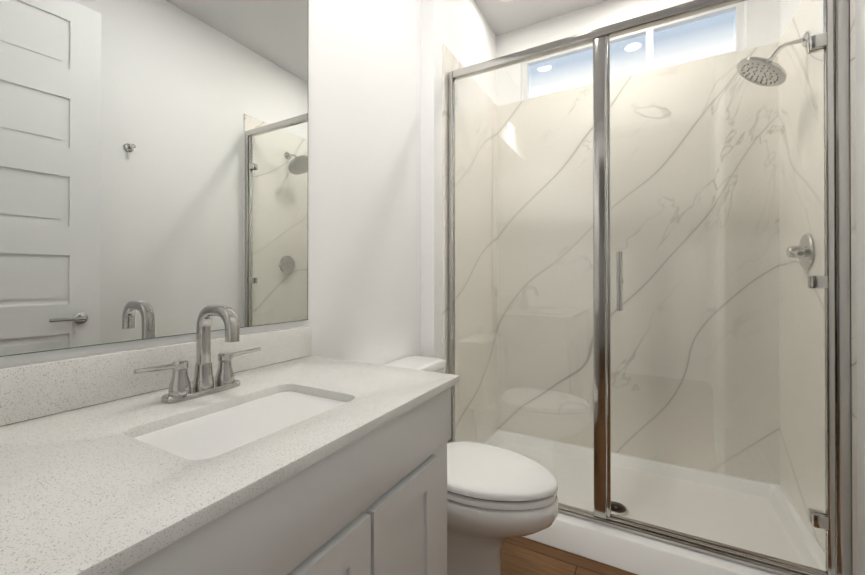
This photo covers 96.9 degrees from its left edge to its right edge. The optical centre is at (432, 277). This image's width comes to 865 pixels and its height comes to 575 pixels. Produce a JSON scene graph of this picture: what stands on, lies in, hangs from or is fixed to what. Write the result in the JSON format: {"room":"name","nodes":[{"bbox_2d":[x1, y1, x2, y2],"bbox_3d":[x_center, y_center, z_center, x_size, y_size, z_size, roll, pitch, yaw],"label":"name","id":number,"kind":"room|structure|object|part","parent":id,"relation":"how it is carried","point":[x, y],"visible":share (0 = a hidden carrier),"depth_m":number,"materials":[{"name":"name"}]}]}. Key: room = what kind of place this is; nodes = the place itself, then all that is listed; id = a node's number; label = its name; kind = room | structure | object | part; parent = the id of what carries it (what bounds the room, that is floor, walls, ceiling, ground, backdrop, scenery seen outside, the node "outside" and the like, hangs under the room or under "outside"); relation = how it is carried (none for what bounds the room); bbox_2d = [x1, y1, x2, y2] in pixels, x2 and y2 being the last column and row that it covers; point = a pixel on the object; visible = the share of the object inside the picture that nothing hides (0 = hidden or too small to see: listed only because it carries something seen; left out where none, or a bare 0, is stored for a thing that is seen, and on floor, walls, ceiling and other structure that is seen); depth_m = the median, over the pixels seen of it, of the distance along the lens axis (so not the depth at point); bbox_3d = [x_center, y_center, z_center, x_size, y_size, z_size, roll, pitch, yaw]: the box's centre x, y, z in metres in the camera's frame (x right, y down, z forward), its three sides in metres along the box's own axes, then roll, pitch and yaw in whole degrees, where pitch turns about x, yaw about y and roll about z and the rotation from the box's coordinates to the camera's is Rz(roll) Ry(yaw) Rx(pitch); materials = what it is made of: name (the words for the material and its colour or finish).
{"room":"bathroom","nodes":[
{"label":"bathroom","id":0,"kind":"room"},
{"bbox_2d":[0,0,420,367],"bbox_3d":[-0.306,-0.290,1.661,0.120,2.920,2.913,0,0,29],"label":"wall","id":1,"kind":"structure","parent":0,"point":[364,181],"depth_m":1.57,"materials":[{"name":"white paint"}]},
{"bbox_2d":[0,0,307,356],"bbox_3d":[-0.659,-0.495,0.887,0.006,1.275,0.963,0,0,29],"label":"mirror","id":2,"kind":"object","parent":1,"relation":"attached to","point":[153,168],"depth_m":0.89,"materials":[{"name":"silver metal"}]},
{"bbox_3d":[-0.659,0.141,0.884,0.006,0.002,0.963,0,0,29],"label":"mirror frame","id":3,"kind":"part","parent":2,"relation":"part of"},
{"bbox_2d":[0,326,311,425],"bbox_3d":[-0.652,0.212,0.881,0.019,0.100,0.969,0,0,29],"label":"backsplash","id":4,"kind":"structure","parent":1,"relation":"attached to","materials":[{"name":"stone"}]},
{"bbox_2d":[421,0,495,358],"bbox_3d":[0.200,-0.287,2.374,0.078,2.920,0.936,0,0,29],"label":"wall","id":5,"kind":"structure","parent":0,"point":[462,31],"depth_m":1.98,"materials":[{"name":"white paint"}]},
{"bbox_2d":[442,44,496,442],"bbox_3d":[0.262,-0.073,2.392,0.012,2.317,0.843,0,0,29],"label":"wall","id":6,"kind":"structure","parent":5,"relation":"attached to","point":[450,62],"depth_m":2.35,"materials":[{"name":"beige stone"}]},
{"bbox_2d":[474,0,606,35],"bbox_3d":[0.107,-1.794,0.594,1.880,0.080,4.393,0,0,29],"label":"ceiling","id":7,"kind":"structure","parent":0,"point":[501,17],"depth_m":2.51,"materials":[{"name":"white paint"}]},
{"bbox_2d":[501,536,636,574],"bbox_3d":[0.107,1.196,0.582,1.880,0.060,4.393,0,0,29],"label":"floor","id":8,"kind":"structure","parent":0,"point":[520,555],"depth_m":1.57,"materials":[{"name":"brown wood"}]},
{"bbox_2d":[0,304,458,574],"bbox_3d":[-0.411,0.613,0.747,0.570,1.108,0.969,0,0,29],"label":"bathroom vanity","id":9,"kind":"object","parent":8,"relation":"on","point":[233,451],"visible":1,"depth_m":0.67,"materials":[{"name":"white paint"}]},
{"bbox_2d":[133,304,260,402],"bbox_3d":[-0.483,0.161,0.853,0.146,0.202,0.279,0,0,29],"label":"faucet","id":10,"kind":"object","parent":9,"relation":"on","point":[225,388],"depth_m":0.86,"materials":[{"name":"silver metal"}]},
{"bbox_3d":[-0.188,0.749,0.610,0.019,0.605,0.262,0,0,29],"label":"door","id":11,"kind":"part","parent":9,"relation":"part of","materials":[{"name":"white paint"}]},
{"bbox_3d":[-0.056,0.750,0.848,0.019,0.605,0.262,0,0,29],"label":"door","id":12,"kind":"part","parent":9,"relation":"part of","materials":[{"name":"white paint"}]},
{"bbox_2d":[383,356,557,574],"bbox_3d":[0.109,0.773,1.506,0.741,0.793,0.464,0,0,29],"label":"toilet","id":13,"kind":"object","parent":8,"relation":"on","point":[497,496],"visible":0.38,"depth_m":1.34,"materials":[{"name":"white ceramic"}]},
{"bbox_3d":[-0.128,0.397,1.639,0.198,0.040,0.464,0,0,29],"label":"tank lid","id":14,"kind":"part","parent":13,"relation":"part of","materials":[{"name":"white ceramic"}]},
{"bbox_3d":[0.210,0.758,1.450,0.503,0.026,0.376,0,0,29],"label":"seat","id":15,"kind":"part","parent":13,"relation":"part of","materials":[{"name":"white plastic"}]},
{"bbox_3d":[0.211,0.723,1.450,0.506,0.036,0.382,0,0,29],"label":"lid","id":16,"kind":"part","parent":13,"relation":"part of","materials":[{"name":"white plastic"}]},
{"bbox_2d":[448,0,850,574],"bbox_3d":[0.919,0.036,1.979,1.558,2.272,0.926,0,0,29],"label":"shower","id":17,"kind":"object","parent":8,"relation":"on","point":[637,515],"visible":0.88,"depth_m":1.62,"materials":[{"name":"white stone"}]},
{"bbox_3d":[0.759,-1.081,1.697,1.470,0.040,0.040,0,0,29],"label":"frame rail","id":18,"kind":"part","parent":17,"relation":"part of","materials":[{"name":"silver metal"}]},
{"bbox_3d":[0.743,-0.003,1.702,0.052,2.118,0.032,0,0,29],"label":"frame post","id":19,"kind":"part","parent":17,"relation":"part of","materials":[{"name":"silver metal"}]},
{"bbox_3d":[0.799,0.015,1.635,0.022,0.250,0.055,0,0,29],"label":"handle","id":20,"kind":"part","parent":17,"relation":"part of","materials":[{"name":"silver metal"}]},
{"bbox_3d":[1.081,-0.011,1.515,0.688,2.090,0.006,0,0,29],"label":"glass door","id":21,"kind":"part","parent":17,"relation":"part of","materials":[{"name":"clear glass"}]},
{"bbox_3d":[1.559,-1.010,1.690,0.134,0.100,0.060,0,0,29],"label":"arm","id":22,"kind":"part","parent":17,"relation":"part of"},
{"bbox_3d":[1.545,-0.108,1.623,0.034,0.038,0.128,0,0,29],"label":"valve lever","id":23,"kind":"part","parent":17,"relation":"part of","materials":[{"name":"silver metal"}]},
{"bbox_2d":[496,0,780,105],"bbox_3d":[1.139,-1.489,2.463,1.640,0.515,0.120,0,0,29],"label":"wall","id":24,"kind":"structure","parent":0,"point":[596,16],"depth_m":2.47,"materials":[{"name":"white paint"}]},
{"bbox_2d":[780,0,864,574],"bbox_3d":[1.235,-0.293,0.811,0.120,2.920,2.913,0,0,29],"label":"wall","id":25,"kind":"structure","parent":0,"point":[860,140],"depth_m":1.28,"materials":[{"name":"white paint"}]},
{"bbox_2d":[778,0,857,574],"bbox_3d":[1.627,-0.076,1.658,0.012,2.317,0.809,0,0,29],"label":"wall","id":26,"kind":"structure","parent":25,"relation":"attached to","point":[800,223],"depth_m":1.67,"materials":[{"name":"beige stone"}]},
{"bbox_3d":[1.139,-0.029,2.458,1.640,2.405,0.120,0,0,29],"label":"wall","id":27,"kind":"structure","parent":0,"visible":0},
{"bbox_2d":[522,2,744,100],"bbox_3d":[1.194,-1.391,2.444,1.245,0.320,0.040,0,0,29],"label":"window","id":28,"kind":"structure","parent":27,"relation":"in","point":[741,41],"depth_m":2.34,"materials":[{"name":"white plastic"}]},
{"bbox_2d":[529,11,734,97],"bbox_3d":[1.210,-1.391,2.473,1.225,0.300,0.005,0,0,29],"label":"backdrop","id":29,"kind":"object","parent":28,"relation":"attached to","point":[686,34],"depth_m":2.41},
{"bbox_3d":[1.194,-1.534,2.445,1.245,0.035,0.040,0,0,29],"label":"window frame","id":30,"kind":"part","parent":28,"relation":"part of","materials":[{"name":"white"}]},
{"bbox_3d":[1.339,-1.392,2.365,0.040,0.250,0.040,0,0,29],"label":"window frame","id":31,"kind":"part","parent":28,"relation":"part of","materials":[{"name":"white"}]},
{"bbox_2d":[497,42,779,484],"bbox_3d":[1.141,-0.073,2.381,1.538,2.317,0.012,0,0,29],"label":"wall","id":32,"kind":"structure","parent":27,"relation":"attached to","point":[506,191],"depth_m":2.27,"materials":[{"name":"beige stone"}]}
]}

